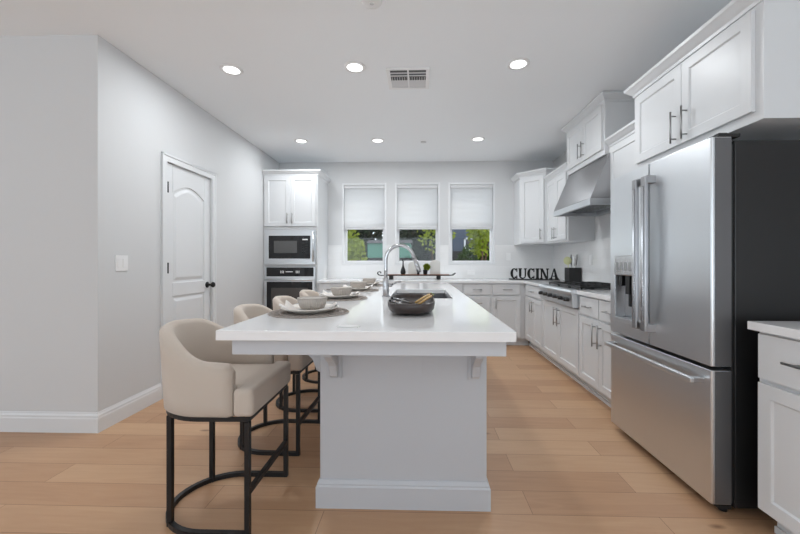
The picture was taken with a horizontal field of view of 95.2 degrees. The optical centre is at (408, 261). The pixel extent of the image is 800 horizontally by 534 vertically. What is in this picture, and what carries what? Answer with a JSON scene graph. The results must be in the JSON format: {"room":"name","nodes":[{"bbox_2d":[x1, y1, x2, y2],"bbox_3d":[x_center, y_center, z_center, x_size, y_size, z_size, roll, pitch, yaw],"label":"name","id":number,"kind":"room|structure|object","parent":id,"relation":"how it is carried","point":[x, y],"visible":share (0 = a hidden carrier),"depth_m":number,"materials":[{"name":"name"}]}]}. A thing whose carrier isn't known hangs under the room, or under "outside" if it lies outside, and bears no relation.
{"room":"kitchen","nodes":[
{"label":"kitchen","id":0,"kind":"room"},
{"bbox_2d":[0,35,80,411],"bbox_3d":[-4.194,-0.197,2.635,3.863,2.740,0.120,0,0,2],"label":"wall","id":1,"kind":"structure","parent":0,"point":[40,76],"depth_m":2.53,"materials":[{"name":"grey paint"}]},
{"bbox_2d":[0,383,161,432],"bbox_3d":[-4.120,1.104,2.869,3.998,0.138,0.623,0,0,2],"label":"baseboard","id":2,"kind":"structure","parent":1,"relation":"attached to","point":[10,421],"depth_m":2.52,"materials":[{"name":"white paint"}]},
{"bbox_2d":[81,35,278,411],"bbox_3d":[-2.158,-0.197,4.140,0.120,2.740,3.248,0,0,2],"label":"wall","id":3,"kind":"structure","parent":0,"point":[130,116],"depth_m":2.83,"materials":[{"name":"grey paint"}]},
{"bbox_2d":[115,255,127,270],"bbox_3d":[-2.134,0.008,2.713,0.009,0.116,0.115,0,0,2],"label":"light switch","id":4,"kind":"object","parent":3,"relation":"attached to","point":[121,261],"visible":1,"depth_m":2.71,"materials":[{"name":"white plastic"}]},
{"bbox_2d":[160,152,216,398],"bbox_3d":[-2.104,0.112,3.539,0.118,2.123,0.833,0,0,2],"label":"door","id":5,"kind":"structure","parent":3,"relation":"in","point":[185,194],"depth_m":3.49,"materials":[{"name":"white paint"}]},
{"bbox_2d":[0,0,731,162],"bbox_3d":[-2.046,-1.627,0.675,8.510,0.120,10.470,0,0,2],"label":"ceiling","id":6,"kind":"structure","parent":0,"point":[292,55],"depth_m":2.84,"materials":[{"name":"white paint"}]},
{"bbox_2d":[220,64,243,74],"bbox_3d":[-1.444,-1.563,2.973,0.176,0.008,0.176,0,0,2],"label":"recessed light","id":7,"kind":"object","parent":6,"relation":"in","point":[230,69],"visible":1,"depth_m":2.96,"materials":[{"name":"white plastic"}]},
{"bbox_2d":[294,139,307,142],"bbox_3d":[-1.394,-1.563,4.722,0.176,0.008,0.176,0,0,2],"label":"recessed light","id":8,"kind":"object","parent":6,"relation":"in","point":[295,140],"visible":1,"depth_m":4.71,"materials":[{"name":"white"}]},
{"bbox_2d":[344,61,365,72],"bbox_3d":[-0.435,-1.563,2.934,0.176,0.008,0.176,0,0,2],"label":"recessed light","id":9,"kind":"object","parent":6,"relation":"in","point":[351,66],"visible":1,"depth_m":2.93,"materials":[{"name":"white"}]},
{"bbox_2d":[361,0,381,8],"bbox_3d":[-0.222,-1.554,2.182,0.124,0.024,0.124,0,0,2],"label":"smoke detector","id":10,"kind":"object","parent":6,"relation":"attached to","point":[370,4],"visible":1,"depth_m":2.18,"materials":[{"name":"white plastic"}]},
{"bbox_2d":[371,138,383,142],"bbox_3d":[-0.404,-1.563,4.704,0.176,0.008,0.176,0,0,2],"label":"recessed light","id":11,"kind":"object","parent":6,"relation":"in","point":[375,140],"visible":1,"depth_m":4.69,"materials":[{"name":"white"}]},
{"bbox_2d":[386,67,429,88],"bbox_3d":[-0.005,-1.562,3.116,0.356,0.010,0.350,0,0,2],"label":"ceiling vent","id":12,"kind":"object","parent":6,"relation":"in","point":[398,78],"visible":1,"depth_m":3.10,"materials":[{"name":"white plastic"}]},
{"bbox_2d":[471,137,484,140],"bbox_3d":[0.879,-1.563,4.646,0.176,0.008,0.176,0,0,2],"label":"recessed light","id":13,"kind":"object","parent":6,"relation":"in","point":[473,138],"visible":1,"depth_m":4.65,"materials":[{"name":"white"}]},
{"bbox_2d":[507,58,529,69],"bbox_3d":[0.864,-1.563,2.886,0.176,0.008,0.176,0,0,2],"label":"recessed light","id":14,"kind":"object","parent":6,"relation":"in","point":[518,63],"visible":1,"depth_m":2.87,"materials":[{"name":"white"}]},
{"bbox_2d":[0,341,776,533],"bbox_3d":[-1.985,1.223,0.733,8.390,0.100,10.350,0,0,2],"label":"floor","id":15,"kind":"structure","parent":0,"point":[558,462],"depth_m":1.95,"materials":[{"name":"brown wood"}]},
{"bbox_2d":[159,318,290,533],"bbox_3d":[-0.913,0.729,1.784,0.518,0.888,0.477,0,0,2],"label":"counter stool","id":16,"kind":"object","parent":15,"relation":"on","point":[203,381],"visible":0.93,"depth_m":1.61,"materials":[{"name":"beige fabric"}]},
{"bbox_2d":[232,361,290,416],"bbox_3d":[-0.869,0.601,1.783,0.430,0.119,0.472,0,0,2],"label":"seat cushion","id":17,"kind":"object","parent":16,"relation":"on","point":[258,383],"depth_m":1.71,"materials":[{"name":"beige fabric"}]},
{"bbox_2d":[233,304,319,455],"bbox_3d":[-0.894,0.729,2.447,0.518,0.888,0.477,0,0,3],"label":"counter stool","id":18,"kind":"object","parent":15,"relation":"on","point":[243,312],"visible":0.19,"depth_m":2.28,"materials":[{"name":"black metal"}]},
{"bbox_2d":[288,355,312,370],"bbox_3d":[-0.850,0.601,2.445,0.430,0.119,0.472,0,0,3],"label":"seat cushion","id":19,"kind":"object","parent":18,"relation":"on","point":[298,362],"depth_m":2.20,"materials":[{"name":"beige fabric"}]},
{"bbox_2d":[272,296,317,412],"bbox_3d":[-0.875,0.729,3.076,0.518,0.888,0.477,0,0,0],"label":"counter stool","id":20,"kind":"object","parent":15,"relation":"on","point":[276,300],"visible":0.18,"depth_m":2.99,"materials":[{"name":"beige fabric"}]},
{"bbox_2d":[262,169,330,305],"bbox_3d":[-1.644,-0.062,5.430,0.826,2.470,0.634,0,0,2],"label":"tall cabinet","id":21,"kind":"object","parent":15,"relation":"on","point":[294,199],"visible":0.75,"depth_m":5.16,"materials":[{"name":"white paint"}]},
{"bbox_2d":[264,267,315,309],"bbox_3d":[-1.672,0.452,5.372,0.724,0.772,0.597,0,0,2],"label":"wall oven","id":22,"kind":"object","parent":21,"relation":"in","point":[279,281],"visible":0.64,"depth_m":5.13,"materials":[{"name":"silver metal"}]},
{"bbox_2d":[265,230,315,264],"bbox_3d":[-1.673,-0.207,5.339,0.724,0.492,0.463,0,0,2],"label":"microwave","id":23,"kind":"object","parent":21,"relation":"in","point":[282,247],"visible":0.99,"depth_m":5.14,"materials":[{"name":"silver metal"}]},
{"bbox_2d":[299,290,319,383],"bbox_3d":[-0.856,0.729,3.746,0.518,0.888,0.477,0,0,2],"label":"counter stool","id":24,"kind":"object","parent":15,"relation":"on","point":[302,293],"visible":0.16,"depth_m":3.65,"materials":[{"name":"beige fabric"}]},
{"bbox_2d":[318,283,350,293],"bbox_3d":[-0.872,0.734,5.411,0.816,0.878,0.631,0,0,2],"label":"base cabinet","id":25,"kind":"object","parent":15,"relation":"on","point":[321,286],"visible":0.1,"depth_m":5.14,"materials":[{"name":"white paint"}]},
{"bbox_2d":[317,278,564,285],"bbox_3d":[0.456,0.276,5.007,3.501,0.036,1.346,0,0,2],"label":"countertop","id":26,"kind":"structure","parent":25,"relation":"on","point":[329,280],"depth_m":5.09,"materials":[{"name":"white stone"}]},
{"bbox_2d":[377,271,455,279],"bbox_3d":[0.108,0.197,5.419,1.163,0.122,0.156,0,0,2],"label":"tray","id":27,"kind":"object","parent":26,"relation":"on","point":[391,276],"visible":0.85,"depth_m":5.36,"materials":[{"name":"brown wood"}]},
{"bbox_2d":[400,256,407,273],"bbox_3d":[-0.062,0.045,5.424,0.131,0.275,0.080,0,0,2],"label":"bottle vase","id":28,"kind":"object","parent":27,"relation":"on","point":[402,271],"visible":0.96,"depth_m":5.41,"materials":[{"name":"black metal"}]},
{"bbox_2d":[408,262,416,273],"bbox_3d":[0.053,0.090,5.441,0.125,0.185,0.040,0,0,2],"label":"canister","id":29,"kind":"object","parent":27,"relation":"on","point":[411,267],"visible":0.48,"depth_m":5.42,"materials":[{"name":"ceramic"}]},
{"bbox_2d":[423,263,430,273],"bbox_3d":[0.263,0.100,5.391,0.117,0.166,0.110,0,0,30],"label":"potted plant","id":30,"kind":"object","parent":27,"relation":"on","point":[426,266],"visible":1,"depth_m":5.37,"materials":[{"name":"green plant"}]},
{"bbox_2d":[430,260,439,273],"bbox_3d":[0.390,0.075,5.431,0.150,0.215,0.040,0,0,2],"label":"canister","id":31,"kind":"object","parent":27,"relation":"on","point":[435,264],"visible":0.82,"depth_m":5.41,"materials":[{"name":"ceramic"}]},
{"bbox_2d":[509,268,559,280],"bbox_3d":[1.798,0.174,5.250,0.702,0.166,0.044,0,0,27],"label":"word sign","id":32,"kind":"object","parent":26,"relation":"on","point":[533,269],"visible":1,"depth_m":5.22,"materials":[{"name":"black metal"}]},
{"bbox_2d":[565,268,580,281],"bbox_3d":[2.109,0.165,4.701,0.153,0.185,0.153,0,0,2],"label":"utensil holder","id":33,"kind":"object","parent":26,"relation":"on","point":[571,274],"visible":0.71,"depth_m":4.63,"materials":[{"name":"black"}]},
{"bbox_2d":[563,257,571,267],"bbox_3d":[2.034,0.090,4.683,0.104,0.318,0.012,0,0,2],"label":"utensil","id":34,"kind":"object","parent":33,"relation":"in","point":[567,260],"visible":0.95,"depth_m":4.68,"materials":[{"name":"beige plastic"}]},
{"bbox_2d":[216,283,515,511],"bbox_3d":[-0.121,0.716,2.926,1.124,0.915,3.138,0,0,2],"label":"kitchen island","id":35,"kind":"object","parent":15,"relation":"on","point":[403,398],"visible":0.91,"depth_m":1.74,"materials":[{"name":"white wood"}]},
{"bbox_2d":[216,283,515,341],"bbox_3d":[-0.121,0.277,2.926,1.124,0.037,3.138,0,0,2],"label":"island countertop","id":36,"kind":"structure","parent":35,"relation":"on","point":[454,318],"depth_m":1.51,"materials":[{"name":"white stone"}]},
{"bbox_2d":[268,308,348,318],"bbox_3d":[-0.505,0.254,1.850,0.397,0.006,0.397,0,0,2],"label":"placemat","id":37,"kind":"object","parent":36,"relation":"on","point":[280,313],"visible":0.49,"depth_m":1.76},
{"bbox_2d":[281,304,338,313],"bbox_3d":[-0.501,0.238,1.850,0.286,0.024,0.286,0,0,2],"label":"dinner plate","id":38,"kind":"object","parent":37,"relation":"on","point":[296,305],"visible":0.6,"depth_m":1.75,"materials":[{"name":"white ceramic"}]},
{"bbox_2d":[279,300,336,309],"bbox_3d":[-0.501,0.220,1.846,0.270,0.046,0.181,0,0,-7],"label":"linen napkin","id":39,"kind":"object","parent":38,"relation":"on","point":[288,305],"visible":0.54,"depth_m":1.84,"materials":[{"name":"white fabric"}]},
{"bbox_2d":[297,296,327,309],"bbox_3d":[-0.490,0.208,1.854,0.151,0.058,0.151,0,0,2],"label":"ribbed bowl","id":40,"kind":"object","parent":39,"relation":"on","point":[306,302],"visible":1,"depth_m":1.80,"materials":[{"name":"white ceramic"}]},
{"bbox_2d":[327,295,367,300],"bbox_3d":[-0.492,0.254,2.575,0.397,0.006,0.397,0,0,2],"label":"placemat","id":41,"kind":"object","parent":36,"relation":"on","point":[357,297],"visible":0.42,"depth_m":2.48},
{"bbox_2d":[319,292,359,298],"bbox_3d":[-0.488,0.238,2.575,0.286,0.024,0.286,0,0,2],"label":"dinner plate","id":42,"kind":"object","parent":41,"relation":"on","point":[348,296],"visible":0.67,"depth_m":2.48,"materials":[{"name":"white ceramic"}]},
{"bbox_2d":[318,290,358,295],"bbox_3d":[-0.488,0.223,2.572,0.270,0.041,0.182,0,0,-1],"label":"linen napkin","id":43,"kind":"object","parent":42,"relation":"on","point":[325,293],"visible":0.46,"depth_m":2.57,"materials":[{"name":"white fabric"}]},
{"bbox_2d":[331,287,351,295],"bbox_3d":[-0.477,0.208,2.579,0.151,0.058,0.151,0,0,2],"label":"ribbed bowl","id":44,"kind":"object","parent":43,"relation":"on","point":[336,291],"visible":0.97,"depth_m":2.52,"materials":[{"name":"white ceramic"}]},
{"bbox_2d":[337,325,359,327],"bbox_3d":[-0.240,0.256,1.458,0.085,0.003,0.050,0,0,2],"label":"outlet cover","id":45,"kind":"object","parent":36,"relation":"on","point":[339,326],"visible":1,"depth_m":1.44,"materials":[{"name":"white plastic"}]},
{"bbox_2d":[351,288,378,291],"bbox_3d":[-0.471,0.254,3.295,0.397,0.006,0.397,0,0,2],"label":"placemat","id":46,"kind":"object","parent":36,"relation":"on","point":[370,289],"visible":0.46,"depth_m":3.23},
{"bbox_2d":[348,286,372,289],"bbox_3d":[-0.467,0.238,3.295,0.286,0.024,0.286,0,0,2],"label":"dinner plate","id":47,"kind":"object","parent":46,"relation":"on","point":[365,288],"visible":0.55,"depth_m":3.19,"materials":[{"name":"white ceramic"}]},
{"bbox_3d":[-0.467,0.221,3.290,0.270,0.044,0.174,0,0,5],"label":"linen napkin","id":48,"kind":"object","parent":47,"relation":"on","visible":0},
{"bbox_2d":[350,281,366,287],"bbox_3d":[-0.457,0.208,3.299,0.151,0.058,0.151,0,0,2],"label":"ribbed bowl","id":49,"kind":"object","parent":48,"relation":"on","point":[357,284],"visible":0.88,"depth_m":3.24,"materials":[{"name":"white ceramic"}]},
{"bbox_2d":[382,244,421,296],"bbox_3d":[-0.054,0.060,2.723,0.297,0.396,0.060,0,0,2],"label":"kitchen faucet","id":50,"kind":"object","parent":36,"relation":"on","point":[386,284],"visible":1,"depth_m":2.71,"materials":[{"name":"silver metal"}]},
{"bbox_2d":[388,294,434,314],"bbox_3d":[0.016,0.227,1.990,0.244,0.061,0.580,0,0,2],"label":"serving bowl","id":51,"kind":"object","parent":36,"relation":"on","point":[426,307],"visible":0.85,"depth_m":1.74,"materials":[{"name":"black ceramic"}]},
{"bbox_2d":[391,297,412,303],"bbox_3d":[-0.038,0.208,1.947,0.117,0.045,0.012,0,0,-13],"label":"serving utensil","id":52,"kind":"object","parent":51,"relation":"in","point":[397,299],"visible":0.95,"depth_m":1.94,"materials":[{"name":"silver metal"}]},
{"bbox_2d":[415,293,431,302],"bbox_3d":[0.086,0.201,2.053,0.014,0.041,0.231,0,0,25],"label":"serving utensil","id":53,"kind":"object","parent":51,"relation":"in","point":[429,294],"visible":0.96,"depth_m":2.03,"materials":[{"name":"brown wood"}]},
{"bbox_2d":[418,294,433,303],"bbox_3d":[0.093,0.201,1.958,0.014,0.041,0.218,0,0,25],"label":"serving utensil","id":54,"kind":"object","parent":51,"relation":"in","point":[432,295],"visible":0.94,"depth_m":1.94,"materials":[{"name":"brown wood"}]},
{"bbox_2d":[396,293,447,297],"bbox_3d":[0.098,0.384,3.018,0.464,0.178,0.872,0,0,2],"label":"undermount sink","id":55,"kind":"object","parent":36,"relation":"in","point":[436,295],"visible":0.02,"depth_m":3.44,"materials":[{"name":"silver metal"}]},
{"bbox_2d":[449,283,461,291],"bbox_3d":[0.563,0.734,5.369,0.385,0.878,0.631,0,0,2],"label":"base cabinet","id":56,"kind":"object","parent":15,"relation":"on","point":[458,286],"visible":0.08,"depth_m":5.09,"materials":[{"name":"white paint"}]},
{"bbox_2d":[462,283,490,312],"bbox_3d":[0.956,0.734,5.358,0.400,0.878,0.631,0,0,2],"label":"base cabinet","id":57,"kind":"object","parent":15,"relation":"on","point":[480,293],"visible":0.41,"depth_m":5.08,"materials":[{"name":"white paint"}]},
{"bbox_2d":[491,283,528,344],"bbox_3d":[1.423,0.734,5.344,0.534,0.878,0.631,0,0,2],"label":"base cabinet","id":58,"kind":"object","parent":15,"relation":"on","point":[507,299],"visible":0.7,"depth_m":5.08,"materials":[{"name":"white paint"}]},
{"bbox_2d":[525,284,549,359],"bbox_3d":[1.881,0.734,4.734,0.651,0.878,0.802,0,0,2],"label":"base cabinet","id":59,"kind":"object","parent":15,"relation":"on","point":[533,302],"visible":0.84,"depth_m":4.66,"materials":[{"name":"white paint"}]},
{"bbox_2d":[542,299,588,389],"bbox_3d":[1.855,0.799,3.833,0.651,0.748,1.000,0,0,2],"label":"base cabinet","id":60,"kind":"object","parent":15,"relation":"on","point":[560,323],"visible":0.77,"depth_m":3.75,"materials":[{"name":"white paint"}]},
{"bbox_2d":[579,295,615,407],"bbox_3d":[1.830,0.734,2.963,0.651,0.878,0.740,0,0,2],"label":"base cabinet","id":61,"kind":"object","parent":15,"relation":"on","point":[595,317],"visible":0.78,"depth_m":3.02,"materials":[{"name":"white paint"}]},
{"bbox_2d":[576,290,610,300],"bbox_3d":[1.835,0.276,2.962,0.626,0.036,0.748,0,0,2],"label":"countertop","id":62,"kind":"structure","parent":61,"relation":"on","point":[600,294],"depth_m":3.09,"materials":[{"name":"white stone"}]},
{"bbox_2d":[538,281,610,307],"bbox_3d":[1.817,0.323,3.794,0.698,0.196,0.906,0,0,2],"label":"gas rangetop","id":63,"kind":"object","parent":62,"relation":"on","point":[560,292],"visible":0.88,"depth_m":3.64,"materials":[{"name":"silver metal"}]},
{"bbox_2d":[547,284,608,289],"bbox_3d":[1.866,0.264,3.792,0.600,0.014,0.906,0,0,2],"label":"cooktop","id":64,"kind":"object","parent":63,"relation":"in","point":[557,285],"depth_m":3.54,"materials":[{"name":"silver metal"}]},
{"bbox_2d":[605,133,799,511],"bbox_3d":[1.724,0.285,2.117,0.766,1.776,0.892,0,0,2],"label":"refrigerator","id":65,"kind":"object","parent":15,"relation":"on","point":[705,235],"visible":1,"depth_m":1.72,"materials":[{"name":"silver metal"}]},
{"bbox_2d":[758,332,799,533],"bbox_3d":[1.770,0.734,0.877,0.651,0.878,1.400,0,0,2],"label":"base cabinet","id":66,"kind":"object","parent":15,"relation":"on","point":[778,356],"visible":0.94,"depth_m":1.48,"materials":[{"name":"white paint"}]},
{"bbox_2d":[747,321,799,339],"bbox_3d":[1.774,0.276,0.865,0.626,0.036,1.452,0,0,2],"label":"countertop","id":67,"kind":"structure","parent":66,"relation":"on","point":[791,329],"depth_m":1.50,"materials":[{"name":"white stone"}]},
{"bbox_2d":[279,161,553,278],"bbox_3d":[0.094,-0.197,5.775,4.527,2.740,0.150,0,0,2],"label":"wall","id":68,"kind":"structure","parent":0,"point":[501,173],"depth_m":5.69,"materials":[{"name":"grey paint"}]},
{"bbox_2d":[342,183,385,264],"bbox_3d":[-0.700,-0.599,5.796,0.700,1.281,0.154,0,0,2],"label":"window","id":69,"kind":"structure","parent":68,"relation":"in","point":[344,232],"depth_m":5.73,"materials":[{"name":"white paint"}]},
{"bbox_2d":[344,185,384,229],"bbox_3d":[-0.702,-0.859,5.754,0.632,0.693,0.047,0,0,2],"label":"cellular shade","id":70,"kind":"object","parent":69,"relation":"attached to","point":[364,204],"visible":1,"depth_m":5.75,"materials":[{"name":"grey fabric"}]},
{"bbox_2d":[395,182,439,264],"bbox_3d":[0.134,-0.599,5.771,0.703,1.281,0.154,0,0,2],"label":"window","id":71,"kind":"structure","parent":68,"relation":"in","point":[397,262],"depth_m":5.70,"materials":[{"name":"white paint"}]},
{"bbox_2d":[397,185,437,229],"bbox_3d":[0.133,-0.859,5.730,0.635,0.693,0.047,0,0,2],"label":"cellular shade","id":72,"kind":"object","parent":71,"relation":"attached to","point":[417,205],"visible":1,"depth_m":5.72,"materials":[{"name":"grey fabric"}]},
{"bbox_2d":[328,245,552,278],"bbox_3d":[0.480,-0.002,5.684,3.510,0.520,0.008,0,0,2],"label":"backsplash","id":73,"kind":"structure","parent":68,"relation":"attached to","point":[522,256],"depth_m":5.67,"materials":[{"name":"tile"}]},
{"bbox_2d":[467,270,474,274],"bbox_3d":[0.965,0.163,5.662,0.115,0.072,0.009,0,0,2],"label":"wall outlet","id":74,"kind":"object","parent":68,"relation":"attached to","point":[469,272],"visible":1,"depth_m":5.66,"materials":[{"name":"white plastic"}]},
{"bbox_2d":[448,182,494,264],"bbox_3d":[0.977,-0.599,5.747,0.720,1.281,0.154,0,0,2],"label":"window","id":75,"kind":"structure","parent":68,"relation":"in","point":[492,231],"depth_m":5.68,"materials":[{"name":"white paint"}]},
{"bbox_2d":[450,185,492,228],"bbox_3d":[0.976,-0.859,5.706,0.652,0.693,0.047,0,0,2],"label":"cellular shade","id":76,"kind":"object","parent":75,"relation":"attached to","point":[471,205],"visible":1,"depth_m":5.70,"materials":[{"name":"grey fabric"}]},
{"bbox_2d":[506,253,510,259],"bbox_3d":[1.539,-0.082,5.645,0.070,0.115,0.009,0,0,2],"label":"wall outlet","id":77,"kind":"object","parent":68,"relation":"attached to","point":[508,255],"visible":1,"depth_m":5.64,"materials":[{"name":"white plastic"}]},
{"bbox_2d":[511,167,559,244],"bbox_3d":[1.893,-0.774,5.315,0.661,1.034,0.662,0,0,2],"label":"upper cabinet","id":78,"kind":"object","parent":68,"relation":"attached to","point":[530,187],"visible":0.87,"depth_m":5.19,"materials":[{"name":"white paint"}]},
{"bbox_2d":[554,151,610,239],"bbox_3d":[2.147,-0.197,0.538,0.120,2.740,10.200,0,0,2],"label":"wall","id":79,"kind":"structure","parent":0,"point":[603,222],"depth_m":4.18,"materials":[{"name":"grey paint"}]},
{"bbox_2d":[543,162,594,243],"bbox_3d":[2.022,-0.711,4.649,0.366,0.917,0.765,0,0,2],"label":"upper cabinet","id":80,"kind":"object","parent":79,"relation":"attached to","point":[560,230],"visible":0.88,"depth_m":4.50,"materials":[{"name":"white paint"}]},
{"bbox_2d":[553,238,610,282],"bbox_3d":[2.186,-0.002,4.104,0.008,0.520,3.052,0,0,2],"label":"backsplash","id":81,"kind":"structure","parent":79,"relation":"attached to","point":[600,249],"depth_m":4.48,"materials":[{"name":"tile"}]},
{"bbox_2d":[561,91,634,175],"bbox_3d":[1.977,-1.282,3.814,0.406,0.560,0.964,0,0,2],"label":"upper cabinet","id":82,"kind":"object","parent":79,"relation":"attached to","point":[608,112],"visible":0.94,"depth_m":3.53,"materials":[{"name":"white paint"}]},
{"bbox_2d":[553,153,610,216],"bbox_3d":[1.918,-0.763,3.786,0.501,0.472,0.914,0,0,2],"label":"range hood","id":83,"kind":"object","parent":82,"relation":"attached to","point":[586,192],"visible":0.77,"depth_m":3.64,"materials":[{"name":"silver metal"}]},
{"bbox_2d":[604,120,634,189],"bbox_3d":[1.977,-0.879,3.012,0.361,0.505,0.736,0,0,2],"label":"upper cabinet","id":84,"kind":"object","parent":79,"relation":"attached to","point":[621,144],"visible":0.25,"depth_m":3.14,"materials":[{"name":"white paint"}]},
{"bbox_2d":[624,0,799,168],"bbox_3d":[1.849,-0.957,2.143,0.566,0.610,1.096,0,0,2],"label":"upper cabinet","id":85,"kind":"object","parent":79,"relation":"attached to","point":[739,72],"visible":0.96,"depth_m":1.84,"materials":[{"name":"white paint"}]},
{"label":"outside","id":86,"kind":"structure","parent":0,"visible":0},
{"bbox_3d":[0.462,1.473,15.923,28.000,0.100,20.140,0,0,2],"label":"ground","id":87,"kind":"structure","parent":86,"visible":0},
{"bbox_2d":[347,230,367,260],"bbox_3d":[-1.416,0.262,8.350,0.994,2.344,0.906,0,0,2],"label":"shrub","id":88,"kind":"object","parent":87,"relation":"on","point":[351,246],"visible":0.16,"depth_m":8.24,"materials":[{"name":"green plant"}]},
{"bbox_2d":[347,230,382,260],"bbox_3d":[-2.369,-1.102,13.689,2.945,5.076,1.703,0,0,2],"label":"tree","id":89,"kind":"object","parent":87,"relation":"on","point":[365,235],"visible":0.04,"depth_m":13.31,"materials":[{"name":"green plant"}]},
{"bbox_2d":[366,240,412,260],"bbox_3d":[-0.593,0.363,11.622,1.400,2.120,1.120,0,0,2],"label":"garden shed","id":90,"kind":"object","parent":87,"relation":"on","point":[375,247],"visible":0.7,"depth_m":11.13,"materials":[{"name":"teal paint"}]},
{"bbox_2d":[399,229,435,260],"bbox_3d":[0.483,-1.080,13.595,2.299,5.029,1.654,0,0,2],"label":"house","id":91,"kind":"structure","parent":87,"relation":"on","point":[421,254],"depth_m":13.02,"materials":[{"name":"grey"}]},
{"bbox_2d":[417,229,455,259],"bbox_3d":[0.705,0.071,9.368,1.010,2.705,0.834,0,0,2],"label":"tree","id":92,"kind":"object","parent":87,"relation":"on","point":[434,230],"visible":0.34,"depth_m":9.37,"materials":[{"name":"green plant"}]},
{"bbox_2d":[452,229,489,260],"bbox_3d":[5.578,-1.802,19.847,8.800,6.450,6.800,0,0,2],"label":"neighbor house","id":93,"kind":"structure","parent":87,"relation":"on","point":[459,242],"depth_m":16.92,"materials":[{"name":"blue"}]},
{"bbox_2d":[452,251,489,260],"bbox_3d":[0.436,0.488,15.034,18.000,1.870,0.080,0,0,2],"label":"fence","id":94,"kind":"object","parent":87,"relation":"on","point":[454,253],"visible":0.02,"depth_m":14.95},
{"bbox_2d":[454,244,489,260],"bbox_3d":[2.311,0.367,11.938,1.732,2.119,1.082,0,0,2],"label":"shrub","id":95,"kind":"object","parent":87,"relation":"on","point":[467,252],"visible":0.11,"depth_m":11.83,"materials":[{"name":"green plant"}]},
{"bbox_2d":[466,229,489,260],"bbox_3d":[1.761,0.047,9.236,0.666,2.761,0.631,0,0,28],"label":"tree","id":96,"kind":"object","parent":87,"relation":"on","point":[476,235],"visible":0.55,"depth_m":9.20,"materials":[{"name":"green plant"}]},
{"bbox_2d":[471,229,489,260],"bbox_3d":[2.125,-0.087,10.359,0.879,3.026,0.832,0,0,2],"label":"tree","id":97,"kind":"object","parent":87,"relation":"on","point":[487,242],"visible":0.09,"depth_m":10.32,"materials":[{"name":"green plant"}]},
{"bbox_3d":[-0.447,0.222,3.989,0.268,0.037,0.173,0,0,10],"label":"linen napkin","id":98,"kind":"object","parent":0,"visible":0},
{"bbox_2d":[362,278,375,282],"bbox_3d":[-0.436,0.208,3.998,0.151,0.058,0.151,0,0,2],"label":"ribbed bowl","id":99,"kind":"object","parent":98,"relation":"on","point":[368,280],"visible":0.71,"depth_m":3.94,"materials":[{"name":"white ceramic"}]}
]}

